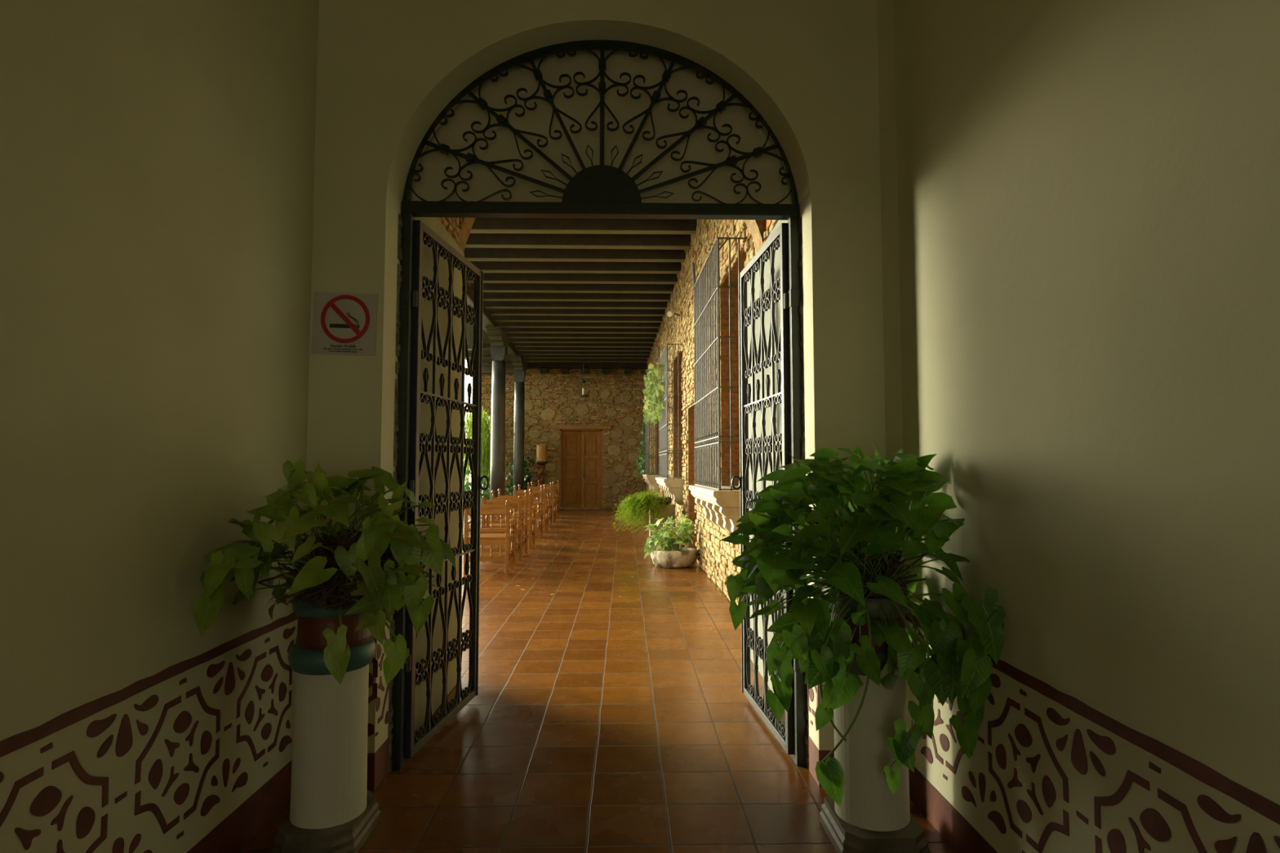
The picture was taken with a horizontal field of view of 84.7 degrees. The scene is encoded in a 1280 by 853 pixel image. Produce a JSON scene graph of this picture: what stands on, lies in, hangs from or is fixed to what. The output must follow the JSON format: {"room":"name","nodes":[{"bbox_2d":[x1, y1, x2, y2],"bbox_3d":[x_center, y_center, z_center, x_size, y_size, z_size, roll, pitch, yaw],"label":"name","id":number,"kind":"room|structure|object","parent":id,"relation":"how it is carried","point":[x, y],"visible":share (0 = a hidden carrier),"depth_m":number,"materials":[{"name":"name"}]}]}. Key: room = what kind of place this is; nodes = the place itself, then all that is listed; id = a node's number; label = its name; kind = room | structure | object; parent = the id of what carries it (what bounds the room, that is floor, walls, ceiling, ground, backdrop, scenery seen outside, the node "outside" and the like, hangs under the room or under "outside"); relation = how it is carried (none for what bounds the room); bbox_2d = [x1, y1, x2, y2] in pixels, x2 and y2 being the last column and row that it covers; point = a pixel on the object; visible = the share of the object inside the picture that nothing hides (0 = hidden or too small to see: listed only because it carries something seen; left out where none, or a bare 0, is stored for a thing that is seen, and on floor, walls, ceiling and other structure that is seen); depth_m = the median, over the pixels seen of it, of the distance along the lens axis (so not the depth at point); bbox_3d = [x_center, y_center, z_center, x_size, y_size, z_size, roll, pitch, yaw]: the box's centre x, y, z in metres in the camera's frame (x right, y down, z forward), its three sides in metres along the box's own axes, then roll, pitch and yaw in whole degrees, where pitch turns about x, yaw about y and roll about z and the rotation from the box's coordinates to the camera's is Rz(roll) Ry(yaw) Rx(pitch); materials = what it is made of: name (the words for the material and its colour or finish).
{"room":"entrance hallway","nodes":[
{"label":"entrance hallway","id":0,"kind":"room"},
{"bbox_2d":[0,0,319,852],"bbox_3d":[-1.607,-0.799,0.037,0.300,4.500,6.453,0,-3,-1],"label":"wall","id":1,"kind":"structure","parent":0,"point":[157,157],"depth_m":2.11,"materials":[{"name":"beige paint"}]},
{"bbox_2d":[0,626,297,852],"bbox_3d":[-1.479,1.017,0.983,0.004,0.523,4.356,0,-3,-1],"label":"wall stencil pattern","id":2,"kind":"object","parent":1,"relation":"attached to","point":[50,797],"depth_m":2.20,"materials":[{"name":"red paint"}]},
{"bbox_2d":[0,612,297,757],"bbox_3d":[-1.456,0.659,-0.043,0.004,0.039,6.451,0,-3,-1],"label":"trim","id":3,"kind":"structure","parent":1,"relation":"attached to","point":[15,742],"depth_m":2.04,"materials":[{"name":"red paint"}]},
{"bbox_2d":[186,760,292,852],"bbox_3d":[-1.455,1.365,-0.083,0.004,0.165,6.452,0,-3,-1],"label":"baseboard","id":4,"kind":"structure","parent":1,"relation":"attached to","point":[236,830],"depth_m":2.72,"materials":[{"name":"red paint"}]},
{"bbox_2d":[413,217,464,732],"bbox_3d":[-1.336,0.221,4.171,0.250,2.930,1.290,0,-3,-1],"label":"wall","id":5,"kind":"structure","parent":0,"point":[433,223],"depth_m":4.26,"materials":[{"name":"beige paint"}]},
{"bbox_2d":[436,217,475,252],"bbox_3d":[-1.993,-1.571,4.356,2.000,0.672,1.495,0,-3,-1],"label":"wall","id":6,"kind":"structure","parent":0,"point":[459,228],"depth_m":4.88,"materials":[{"name":"stone"}]},
{"bbox_2d":[462,500,481,521],"bbox_3d":[-22.485,2.467,17.405,35.800,0.001,44.000,0,-3,-1],"label":"ground","id":7,"kind":"structure","parent":0,"point":[468,517],"depth_m":20.14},
{"bbox_2d":[462,460,490,516],"bbox_3d":[-4.896,1.876,21.015,1.432,1.803,0.928,0,-3,-1],"label":"bush","id":8,"kind":"object","parent":7,"relation":"on","point":[466,486],"visible":0.16,"depth_m":20.92,"materials":[{"name":"green plant"}]},
{"bbox_2d":[463,403,491,493],"bbox_3d":[-5.261,1.010,22.521,1.239,3.429,1.685,0,-3,-1],"label":"shrub","id":9,"kind":"object","parent":7,"relation":"on","point":[486,440],"visible":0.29,"depth_m":22.12,"materials":[{"name":"green plant"}]},
{"bbox_2d":[505,456,533,495],"bbox_3d":[-4.039,1.967,23.325,0.925,1.962,0.818,0,-3,-1],"label":"bush","id":10,"kind":"object","parent":7,"relation":"on","point":[526,475],"visible":0.24,"depth_m":23.18,"materials":[{"name":"green plant"}]},
{"bbox_2d":[465,339,513,373],"bbox_3d":[-4.872,-2.120,21.854,1.600,0.360,4.800,0,-3,-1],"label":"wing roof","id":11,"kind":"structure","parent":0,"point":[486,367],"depth_m":23.27,"materials":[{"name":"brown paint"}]},
{"bbox_2d":[471,361,647,508],"bbox_3d":[-2.732,0.057,24.352,6.101,5.544,0.459,0,-3,-1],"label":"wall","id":12,"kind":"structure","parent":0,"point":[615,398],"depth_m":24.20,"materials":[{"name":"stone"}]},
{"bbox_2d":[540,367,548,373],"bbox_3d":[-3.269,-1.936,24.032,0.240,0.280,0.500,0,-3,-1],"label":"rafter","id":13,"kind":"object","parent":12,"relation":"attached to","point":[543,370],"visible":1,"depth_m":23.83,"materials":[{"name":"brown wood"}]},
{"bbox_2d":[560,367,568,373],"bbox_3d":[-2.569,-1.934,24.073,0.240,0.280,0.450,0,-3,-1],"label":"rafter","id":14,"kind":"object","parent":12,"relation":"attached to","point":[563,370],"visible":1,"depth_m":23.86,"materials":[{"name":"brown wood"}]},
{"bbox_2d":[560,429,602,508],"bbox_3d":[-2.025,1.329,24.391,1.900,3.000,0.570,0,-3,-1],"label":"door","id":15,"kind":"structure","parent":12,"relation":"in","point":[581,450],"depth_m":24.23,"materials":[{"name":"brown wood"}]},
{"bbox_2d":[551,424,611,429],"bbox_3d":[-2.021,0.022,24.254,2.070,0.155,0.290,0,-3,-1],"label":"lintel","id":16,"kind":"object","parent":12,"relation":"attached to","point":[553,426],"visible":1,"depth_m":24.11,"materials":[{"name":"brown wood"}]},
{"bbox_2d":[581,367,589,373],"bbox_3d":[-1.869,-1.935,24.063,0.240,0.280,0.500,0,-3,-1],"label":"rafter","id":17,"kind":"object","parent":12,"relation":"attached to","point":[586,370],"visible":1,"depth_m":23.84,"materials":[{"name":"brown wood"}]},
{"bbox_2d":[526,362,647,368],"bbox_3d":[-1.927,-2.094,24.251,4.391,0.180,0.140,0,-3,-1],"label":"beam","id":18,"kind":"structure","parent":12,"relation":"attached to","point":[531,365],"depth_m":24.18,"materials":[{"name":"brown wood"}]},
{"bbox_2d":[602,367,609,373],"bbox_3d":[-1.170,-1.931,24.118,0.240,0.280,0.420,0,-3,-1],"label":"rafter","id":19,"kind":"object","parent":12,"relation":"attached to","point":[605,370],"visible":1,"depth_m":23.96,"materials":[{"name":"brown wood"}]},
{"bbox_2d":[624,367,631,373],"bbox_3d":[-0.419,-1.933,24.094,0.240,0.280,0.500,0,-3,-1],"label":"rafter","id":20,"kind":"object","parent":12,"relation":"attached to","point":[627,370],"visible":1,"depth_m":23.86,"materials":[{"name":"brown wood"}]},
{"bbox_2d":[305,0,885,753],"bbox_3d":[-0.177,-0.607,3.443,3.307,4.500,0.307,0,-3,-1],"label":"wall","id":21,"kind":"structure","parent":0,"point":[386,69],"depth_m":3.34,"materials":[{"name":"beige paint"}]},
{"bbox_2d":[311,291,377,355],"bbox_3d":[-1.367,-0.476,3.251,0.308,0.305,0.008,2,-3,-1],"label":"no smoking sign","id":22,"kind":"object","parent":21,"relation":"attached to","point":[344,323],"visible":1,"depth_m":3.25,"materials":[{"name":"white plastic"}]},
{"bbox_2d":[366,737,388,791],"bbox_3d":[-1.357,1.552,3.233,0.336,0.165,0.191,0,-3,-1],"label":"baseboard","id":23,"kind":"structure","parent":21,"relation":"attached to","point":[378,762],"depth_m":3.18,"materials":[{"name":"red paint"}]},
{"bbox_2d":[367,616,391,737],"bbox_3d":[-1.362,1.143,3.257,0.353,0.518,0.190,0,-3,-1],"label":"trim","id":24,"kind":"structure","parent":21,"relation":"attached to","point":[371,727],"depth_m":3.18,"materials":[{"name":"red paint"}]},
{"bbox_2d":[387,213,403,773],"bbox_3d":[-1.188,0.294,3.434,0.013,2.700,0.080,0,-3,-1],"label":"trim","id":25,"kind":"structure","parent":21,"relation":"attached to","point":[399,279],"depth_m":3.43,"materials":[{"name":"beige paint"}]},
{"bbox_2d":[404,220,488,758],"bbox_3d":[-1.058,0.309,3.955,0.114,2.670,0.979,0,-3,6],"label":"gate leaf","id":26,"kind":"object","parent":21,"relation":"attached to","point":[413,744],"visible":0.97,"depth_m":3.94,"materials":[{"name":"grey metal"}]},
{"bbox_2d":[391,40,806,769],"bbox_3d":[-0.197,-0.171,3.512,2.030,3.639,0.070,0,-3,-1],"label":"frame","id":27,"kind":"object","parent":21,"relation":"in","point":[602,191],"visible":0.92,"depth_m":3.56,"materials":[{"name":"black metal"}]},
{"bbox_2d":[731,222,794,755],"bbox_3d":[0.679,0.311,3.997,0.114,2.670,0.979,0,-3,-5],"label":"gate leaf","id":28,"kind":"object","parent":27,"relation":"attached to","point":[778,290],"visible":0.69,"depth_m":4.02,"materials":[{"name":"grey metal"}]},
{"bbox_2d":[798,216,808,768],"bbox_3d":[0.803,0.297,3.477,0.013,2.700,0.080,0,-3,-1],"label":"trim","id":29,"kind":"structure","parent":21,"relation":"attached to","point":[800,220],"depth_m":3.48,"materials":[{"name":"beige paint"}]},
{"bbox_2d":[807,683,818,724],"bbox_3d":[0.969,1.147,3.306,0.318,0.515,0.193,0,-3,-1],"label":"trim","id":30,"kind":"structure","parent":21,"relation":"attached to","point":[810,692],"depth_m":3.31,"materials":[{"name":"red paint"}]},
{"bbox_2d":[808,736,834,786],"bbox_3d":[0.973,1.557,3.274,0.328,0.160,0.171,0,-3,-1],"label":"baseboard","id":31,"kind":"structure","parent":21,"relation":"attached to","point":[815,755],"depth_m":3.25,"materials":[{"name":"red paint"}]},
{"bbox_2d":[237,508,955,852],"bbox_3d":[-1.384,2.056,10.673,6.100,0.001,28.400,0,-3,-1],"label":"floor","id":32,"kind":"structure","parent":0,"point":[610,713],"depth_m":3.76,"materials":[{"name":"tile"}]},
{"bbox_2d":[270,638,381,852],"bbox_3d":[-1.219,1.231,2.769,0.323,0.755,0.400,0,-3,-1],"label":"pedestal","id":33,"kind":"object","parent":32,"relation":"on","point":[332,810],"visible":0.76,"depth_m":2.65,"materials":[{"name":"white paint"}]},
{"bbox_2d":[292,589,371,649],"bbox_3d":[-1.212,0.754,2.796,0.314,0.200,0.314,0,-3,-1],"label":"flower pot","id":34,"kind":"object","parent":33,"relation":"on","point":[312,623],"visible":0.33,"depth_m":2.67,"materials":[{"name":"red ceramic"}]},
{"bbox_2d":[193,459,455,685],"bbox_3d":[-1.115,0.534,2.691,0.790,0.806,0.741,0,-3,-1],"label":"potted plant","id":35,"kind":"object","parent":34,"relation":"in","point":[371,566],"visible":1,"depth_m":2.49,"materials":[{"name":"green plant"}]},
{"bbox_2d":[463,500,515,574],"bbox_3d":[-2.073,1.507,9.730,0.624,0.989,0.573,0,-3,-1],"label":"armchair","id":36,"kind":"object","parent":32,"relation":"on","point":[505,539],"visible":0.78,"depth_m":9.47,"materials":[{"name":"brown wood"}]},
{"bbox_2d":[485,326,511,524],"bbox_3d":[-3.625,0.036,17.952,0.484,4.855,1.960,0,-3,-1],"label":"column","id":37,"kind":"structure","parent":32,"relation":"on","point":[500,341],"depth_m":17.81,"materials":[{"name":"blue paint"}]},
{"bbox_2d":[466,283,520,361],"bbox_3d":[-3.585,-2.611,14.722,0.360,0.215,19.169,0,-3,-3],"label":"beam","id":38,"kind":"structure","parent":37,"relation":"on","point":[487,319],"depth_m":16.55,"materials":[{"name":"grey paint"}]},
{"bbox_2d":[466,315,493,364],"bbox_3d":[-4.135,-2.654,14.712,0.740,0.260,19.181,0,-3,-3],"label":"roof eave","id":39,"kind":"object","parent":38,"relation":"attached to","point":[469,328],"visible":0.02,"depth_m":19.08,"materials":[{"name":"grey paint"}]},
{"bbox_2d":[466,272,677,284],"bbox_3d":[-1.276,-2.908,13.606,4.236,0.246,0.156,0,-3,-1],"label":"joist","id":40,"kind":"object","parent":38,"relation":"on","point":[488,277],"visible":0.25,"depth_m":13.54,"materials":[{"name":"brown wood"}]},
{"bbox_2d":[470,283,674,293],"bbox_3d":[-1.312,-2.866,14.339,4.242,0.248,0.156,0,-3,-1],"label":"joist","id":41,"kind":"object","parent":38,"relation":"on","point":[487,287],"visible":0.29,"depth_m":14.27,"materials":[{"name":"brown wood"}]},
{"bbox_2d":[466,261,681,273],"bbox_3d":[-1.241,-2.949,12.873,4.231,0.248,0.156,0,-3,-1],"label":"joist","id":42,"kind":"object","parent":38,"relation":"on","point":[529,267],"visible":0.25,"depth_m":12.81,"materials":[{"name":"brown wood"}]},
{"bbox_2d":[463,247,685,262],"bbox_3d":[-1.206,-2.990,12.140,4.225,0.248,0.156,0,-3,-1],"label":"joist","id":43,"kind":"object","parent":38,"relation":"on","point":[471,254],"visible":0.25,"depth_m":12.07,"materials":[{"name":"brown wood"}]},
{"bbox_2d":[483,301,667,309],"bbox_3d":[-1.382,-2.783,15.806,4.253,0.248,0.156,0,-3,-1],"label":"joist","id":44,"kind":"object","parent":38,"relation":"on","point":[488,304],"visible":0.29,"depth_m":15.73,"materials":[{"name":"brown wood"}]},
{"bbox_2d":[488,308,665,315],"bbox_3d":[-1.417,-2.743,16.539,4.258,0.245,0.156,0,-3,-1],"label":"joist","id":45,"kind":"object","parent":38,"relation":"on","point":[502,312],"visible":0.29,"depth_m":16.47,"materials":[{"name":"brown wood"}]},
{"bbox_2d":[483,292,671,302],"bbox_3d":[-1.347,-2.825,15.073,4.247,0.247,0.156,0,-3,-1],"label":"joist","id":46,"kind":"object","parent":38,"relation":"on","point":[487,296],"visible":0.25,"depth_m":15.01,"materials":[{"name":"brown wood"}]},
{"bbox_2d":[493,315,662,322],"bbox_3d":[-1.453,-2.701,17.273,4.264,0.246,0.156,0,-3,-1],"label":"joist","id":47,"kind":"object","parent":38,"relation":"on","point":[497,317],"visible":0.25,"depth_m":17.20,"materials":[{"name":"brown wood"}]},
{"bbox_2d":[465,233,691,249],"bbox_3d":[-1.171,-3.031,11.406,4.220,0.250,0.156,0,-3,-1],"label":"joist","id":48,"kind":"object","parent":38,"relation":"on","point":[566,241],"visible":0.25,"depth_m":11.34,"materials":[{"name":"brown wood"}]},
{"bbox_2d":[497,321,661,328],"bbox_3d":[-1.488,-2.660,18.006,4.269,0.246,0.156,0,-3,-1],"label":"joist","id":49,"kind":"object","parent":38,"relation":"on","point":[501,324],"visible":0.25,"depth_m":17.93,"materials":[{"name":"brown wood"}]},
{"bbox_2d":[502,327,658,333],"bbox_3d":[-1.523,-2.619,18.739,4.275,0.245,0.156,0,-3,-1],"label":"joist","id":50,"kind":"object","parent":38,"relation":"on","point":[590,331],"visible":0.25,"depth_m":18.67,"materials":[{"name":"brown wood"}]},
{"bbox_2d":[506,333,656,338],"bbox_3d":[-1.558,-2.576,19.472,4.280,0.248,0.156,0,-3,-1],"label":"joist","id":51,"kind":"object","parent":38,"relation":"on","point":[561,335],"visible":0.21,"depth_m":19.40,"materials":[{"name":"brown wood"}]},
{"bbox_2d":[509,337,655,342],"bbox_3d":[-1.593,-2.534,20.205,4.286,0.250,0.156,0,-3,-1],"label":"joist","id":52,"kind":"object","parent":38,"relation":"on","point":[513,340],"visible":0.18,"depth_m":20.13,"materials":[{"name":"brown wood"}]},
{"bbox_2d":[512,342,653,347],"bbox_3d":[-1.629,-2.492,20.939,4.292,0.251,0.156,0,-3,-1],"label":"joist","id":53,"kind":"object","parent":38,"relation":"on","point":[515,344],"visible":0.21,"depth_m":20.87,"materials":[{"name":"brown wood"}]},
{"bbox_2d":[470,217,697,234],"bbox_3d":[-1.136,-3.073,10.673,4.214,0.249,0.156,0,-3,-1],"label":"joist","id":54,"kind":"object","parent":38,"relation":"on","point":[481,225],"visible":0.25,"depth_m":10.61,"materials":[{"name":"brown wood"}]},
{"bbox_2d":[515,346,652,351],"bbox_3d":[-1.664,-2.452,21.672,4.297,0.247,0.156,0,-3,-1],"label":"joist","id":55,"kind":"object","parent":38,"relation":"on","point":[518,348],"visible":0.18,"depth_m":21.59,"materials":[{"name":"brown wood"}]},
{"bbox_2d":[518,351,650,355],"bbox_3d":[-1.699,-2.411,22.405,4.302,0.245,0.156,0,-3,-1],"label":"joist","id":56,"kind":"object","parent":38,"relation":"on","point":[522,353],"visible":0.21,"depth_m":22.34,"materials":[{"name":"brown wood"}]},
{"bbox_2d":[577,364,589,397],"bbox_3d":[-1.777,-1.610,22.093,0.380,1.370,0.380,0,-3,-1],"label":"hanging lamp","id":57,"kind":"object","parent":56,"relation":"hanging from","point":[583,380],"visible":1,"depth_m":22.05,"materials":[{"name":"metal"}]},
{"bbox_2d":[521,355,648,358],"bbox_3d":[-1.734,-2.368,23.138,4.308,0.249,0.156,0,-3,-1],"label":"joist","id":58,"kind":"object","parent":38,"relation":"on","point":[522,356],"visible":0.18,"depth_m":23.06,"materials":[{"name":"brown wood"}]},
{"bbox_2d":[524,358,647,362],"bbox_3d":[-1.770,-2.328,23.872,4.314,0.247,0.156,0,-3,-1],"label":"joist","id":59,"kind":"object","parent":38,"relation":"on","point":[618,360],"visible":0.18,"depth_m":23.79,"materials":[{"name":"brown wood"}]},
{"bbox_2d":[480,496,521,564],"bbox_3d":[-2.135,1.557,10.603,0.624,0.989,0.573,0,-3,-1],"label":"armchair","id":60,"kind":"object","parent":32,"relation":"on","point":[514,504],"visible":0.56,"depth_m":10.83,"materials":[{"name":"brown wood"}]},
{"bbox_2d":[484,489,528,556],"bbox_3d":[-2.181,1.575,11.505,0.624,1.055,0.579,0,-3,-1],"label":"armchair","id":61,"kind":"object","parent":32,"relation":"on","point":[524,500],"visible":0.3,"depth_m":11.72,"materials":[{"name":"brown wood"}]},
{"bbox_2d":[497,488,536,548],"bbox_3d":[-2.230,1.644,12.742,0.624,1.055,0.579,0,-3,-1],"label":"armchair","id":62,"kind":"object","parent":32,"relation":"on","point":[531,519],"visible":0.31,"depth_m":12.49,"materials":[{"name":"brown wood"}]},
{"bbox_2d":[510,355,528,511],"bbox_3d":[-3.845,0.284,22.341,0.449,4.855,1.960,0,-3,-1],"label":"column","id":63,"kind":"structure","parent":32,"relation":"on","point":[520,365],"depth_m":22.21,"materials":[{"name":"blue paint"}]},
{"bbox_2d":[510,484,542,537],"bbox_3d":[-2.335,1.742,14.468,0.624,1.055,0.579,0,-3,-1],"label":"armchair","id":64,"kind":"object","parent":32,"relation":"on","point":[539,514],"visible":0.56,"depth_m":14.70,"materials":[{"name":"brown wood"}]},
{"bbox_2d":[518,484,548,532],"bbox_3d":[-2.385,1.814,15.734,0.624,1.055,0.579,0,-3,-1],"label":"armchair","id":65,"kind":"object","parent":32,"relation":"on","point":[545,508],"visible":0.35,"depth_m":15.48,"materials":[{"name":"brown wood"}]},
{"bbox_2d":[527,482,552,526],"bbox_3d":[-2.472,1.892,17.112,0.624,1.055,0.579,0,-3,-1],"label":"armchair","id":66,"kind":"object","parent":32,"relation":"on","point":[548,490],"visible":0.4,"depth_m":17.35,"materials":[{"name":"brown wood"}]},
{"bbox_2d":[534,462,547,498],"bbox_3d":[-3.314,1.986,23.609,0.440,1.600,0.440,0,-3,-1],"label":"wooden stand","id":67,"kind":"object","parent":32,"relation":"on","point":[541,465],"visible":0.44,"depth_m":23.55,"materials":[{"name":"red wood"}]},
{"bbox_2d":[536,444,546,462],"bbox_3d":[-3.314,0.898,23.671,0.358,0.580,0.358,-3,-4,44],"label":"water filter","id":68,"kind":"object","parent":67,"relation":"on","point":[541,450],"visible":1,"depth_m":23.53,"materials":[{"name":"ceramic"}]},
{"bbox_2d":[530,481,556,522],"bbox_3d":[-2.524,1.966,18.427,0.624,1.055,0.579,0,-3,-1],"label":"armchair","id":69,"kind":"object","parent":32,"relation":"on","point":[553,503],"visible":0.3,"depth_m":18.17,"materials":[{"name":"brown wood"}]},
{"bbox_2d":[536,480,559,518],"bbox_3d":[-2.616,2.050,19.905,0.624,1.055,0.579,0,-3,-1],"label":"armchair","id":70,"kind":"object","parent":32,"relation":"on","point":[556,486],"visible":0.38,"depth_m":20.15,"materials":[{"name":"brown wood"}]},
{"bbox_2d":[648,503,675,548],"bbox_3d":[0.390,1.762,12.382,0.440,0.780,0.400,0,-3,-1],"label":"concrete block","id":71,"kind":"object","parent":32,"relation":"on","point":[672,512],"visible":0.32,"depth_m":12.19,"materials":[{"name":"grey stone"}]},
{"bbox_2d":[655,497,671,505],"bbox_3d":[0.392,1.302,12.307,0.340,0.130,0.340,0,-3,-1],"label":"pot","id":72,"kind":"object","parent":71,"relation":"on","point":[668,499],"visible":0.56,"depth_m":12.17,"materials":[{"name":"black ceramic"}]},
{"bbox_2d":[610,486,675,536],"bbox_3d":[0.054,1.452,12.014,1.060,0.854,1.133,-3,-4,42],"label":"fern","id":73,"kind":"object","parent":72,"relation":"in","point":[637,504],"visible":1,"depth_m":11.87,"materials":[{"name":"green plant"}]},
{"bbox_2d":[650,546,698,568],"bbox_3d":[0.494,1.899,10.174,0.697,0.258,0.526,0,-3,-1],"label":"trough","id":74,"kind":"object","parent":32,"relation":"on","point":[686,557],"visible":0.88,"depth_m":9.96,"materials":[{"name":"beige stone"}]},
{"bbox_2d":[644,514,696,567],"bbox_3d":[0.438,1.644,10.192,0.780,0.762,0.692,0,-3,-1],"label":"plant","id":75,"kind":"object","parent":74,"relation":"in","point":[667,538],"visible":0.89,"depth_m":10.06,"materials":[{"name":"green plant"}]},
{"bbox_2d":[819,650,930,852],"bbox_3d":[0.904,1.230,2.755,0.330,0.755,0.420,0,-3,-1],"label":"pedestal","id":76,"kind":"object","parent":32,"relation":"on","point":[869,818],"visible":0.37,"depth_m":2.63,"materials":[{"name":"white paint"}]},
{"bbox_2d":[828,589,910,651],"bbox_3d":[0.904,0.753,2.782,0.314,0.200,0.314,0,-3,-1],"label":"flower pot","id":77,"kind":"object","parent":76,"relation":"on","point":[872,602],"visible":0.27,"depth_m":2.65,"materials":[{"name":"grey ceramic"}]},
{"bbox_2d":[720,442,1005,806],"bbox_3d":[0.750,0.708,2.689,0.863,1.318,0.919,0,-3,-1],"label":"potted plant","id":78,"kind":"object","parent":77,"relation":"in","point":[807,634],"visible":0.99,"depth_m":2.55,"materials":[{"name":"green plant"}]},
{"bbox_2d":[409,49,791,204],"bbox_3d":[-0.189,-1.933,3.757,2.520,1.615,0.110,0,-3,-1],"label":"wall","id":79,"kind":"structure","parent":0,"point":[483,183],"depth_m":3.68,"materials":[{"name":"paint"}]},
{"bbox_2d":[646,219,756,605],"bbox_3d":[0.945,-0.447,14.578,0.598,5.442,19.415,0,-3,-3],"label":"wall","id":80,"kind":"structure","parent":0,"point":[716,556],"depth_m":10.20,"materials":[{"name":"stone"}]},
{"bbox_2d":[642,474,659,493],"bbox_3d":[0.311,1.554,19.251,0.395,0.469,2.160,0,-3,-3],"label":"window ledge","id":81,"kind":"object","parent":80,"relation":"attached to","point":[651,480],"visible":0.85,"depth_m":18.19,"materials":[{"name":"stone"}]},
{"bbox_2d":[644,381,658,475],"bbox_3d":[0.321,-0.038,19.353,0.338,2.721,2.029,0,-3,-3],"label":"window","id":82,"kind":"structure","parent":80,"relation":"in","point":[647,457],"depth_m":19.10,"materials":[{"name":"metal"}]},
{"bbox_2d":[636,416,644,476],"bbox_3d":[0.035,0.604,20.699,0.264,1.790,1.249,0,-3,-1],"label":"vine","id":83,"kind":"object","parent":82,"relation":"attached to","point":[640,464],"depth_m":20.38,"materials":[{"name":"green plant"}]},
{"bbox_2d":[655,477,684,505],"bbox_3d":[0.566,1.228,13.489,0.395,0.469,2.210,0,-3,-3],"label":"window ledge","id":84,"kind":"object","parent":80,"relation":"attached to","point":[673,487],"visible":0.8,"depth_m":12.41,"materials":[{"name":"stone"}]},
{"bbox_2d":[657,343,683,479],"bbox_3d":[0.576,-0.364,13.591,0.337,2.721,2.079,0,-3,-3],"label":"window","id":85,"kind":"structure","parent":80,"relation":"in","point":[663,424],"depth_m":13.05,"materials":[{"name":"metal"}]},
{"bbox_2d":[642,363,664,425],"bbox_3d":[0.286,-0.573,14.183,0.448,1.117,2.396,0,-3,-1],"label":"vine","id":86,"kind":"object","parent":85,"relation":"hanging from","point":[653,400],"visible":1,"depth_m":13.38,"materials":[{"name":"green plant"}]},
{"bbox_2d":[666,308,679,316],"bbox_3d":[0.606,-2.061,12.699,0.188,0.180,0.231,-2,-4,26],"label":"wall spotlight","id":87,"kind":"object","parent":80,"relation":"attached to","point":[673,311],"visible":1,"depth_m":12.66,"materials":[{"name":"metal"}]},
{"bbox_2d":[655,289,739,548],"bbox_3d":[1.016,0.421,13.483,0.543,3.570,13.496,0,-3,-3],"label":"window frame","id":88,"kind":"structure","parent":80,"relation":"attached to","point":[722,291],"depth_m":8.44,"materials":[{"name":"wood"}]},
{"bbox_2d":[688,484,740,535],"bbox_3d":[0.832,0.891,7.523,0.395,0.469,2.010,0,-3,-3],"label":"window ledge","id":89,"kind":"object","parent":80,"relation":"attached to","point":[722,508],"visible":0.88,"depth_m":6.82,"materials":[{"name":"stone"}]},
{"bbox_2d":[691,236,746,490],"bbox_3d":[0.842,-0.701,7.625,0.337,2.721,1.879,0,-3,-3],"label":"window","id":90,"kind":"structure","parent":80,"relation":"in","point":[707,397],"depth_m":7.35,"materials":[{"name":"metal"}]},
{"bbox_2d":[742,219,778,252],"bbox_3d":[0.837,-1.587,4.419,0.460,0.632,1.494,0,-3,-1],"label":"wall","id":91,"kind":"structure","parent":0,"point":[760,230],"depth_m":4.94,"materials":[{"name":"stone"}]},
{"bbox_2d":[746,219,787,711],"bbox_3d":[0.950,0.225,4.596,0.200,2.970,2.040,0,-3,-1],"label":"wall","id":92,"kind":"structure","parent":0,"point":[776,264],"depth_m":4.75,"materials":[{"name":"grey paint"}]},
{"bbox_2d":[876,0,1279,852],"bbox_3d":[1.381,-0.795,0.106,0.335,4.500,6.463,0,-3,-1],"label":"wall","id":93,"kind":"structure","parent":0,"point":[1080,199],"depth_m":1.84,"materials":[{"name":"beige paint"}]},
{"bbox_2d":[908,766,997,852],"bbox_3d":[1.247,1.372,-0.024,0.004,0.158,6.452,0,-3,-1],"label":"baseboard","id":94,"kind":"structure","parent":93,"relation":"attached to","point":[959,834],"depth_m":2.73,"materials":[{"name":"red paint"}]},
{"bbox_2d":[905,612,1279,825],"bbox_3d":[1.248,0.664,0.015,0.004,0.042,6.451,0,-3,-1],"label":"trim","id":95,"kind":"structure","parent":93,"relation":"attached to","point":[1268,809],"depth_m":1.65,"materials":[{"name":"red paint"}]},
{"bbox_2d":[911,632,1279,852],"bbox_3d":[1.229,1.011,0.876,0.004,0.523,4.376,0,-3,-1],"label":"wall stencil pattern","id":96,"kind":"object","parent":93,"relation":"attached to","point":[1152,821],"depth_m":1.98,"materials":[{"name":"red paint"}]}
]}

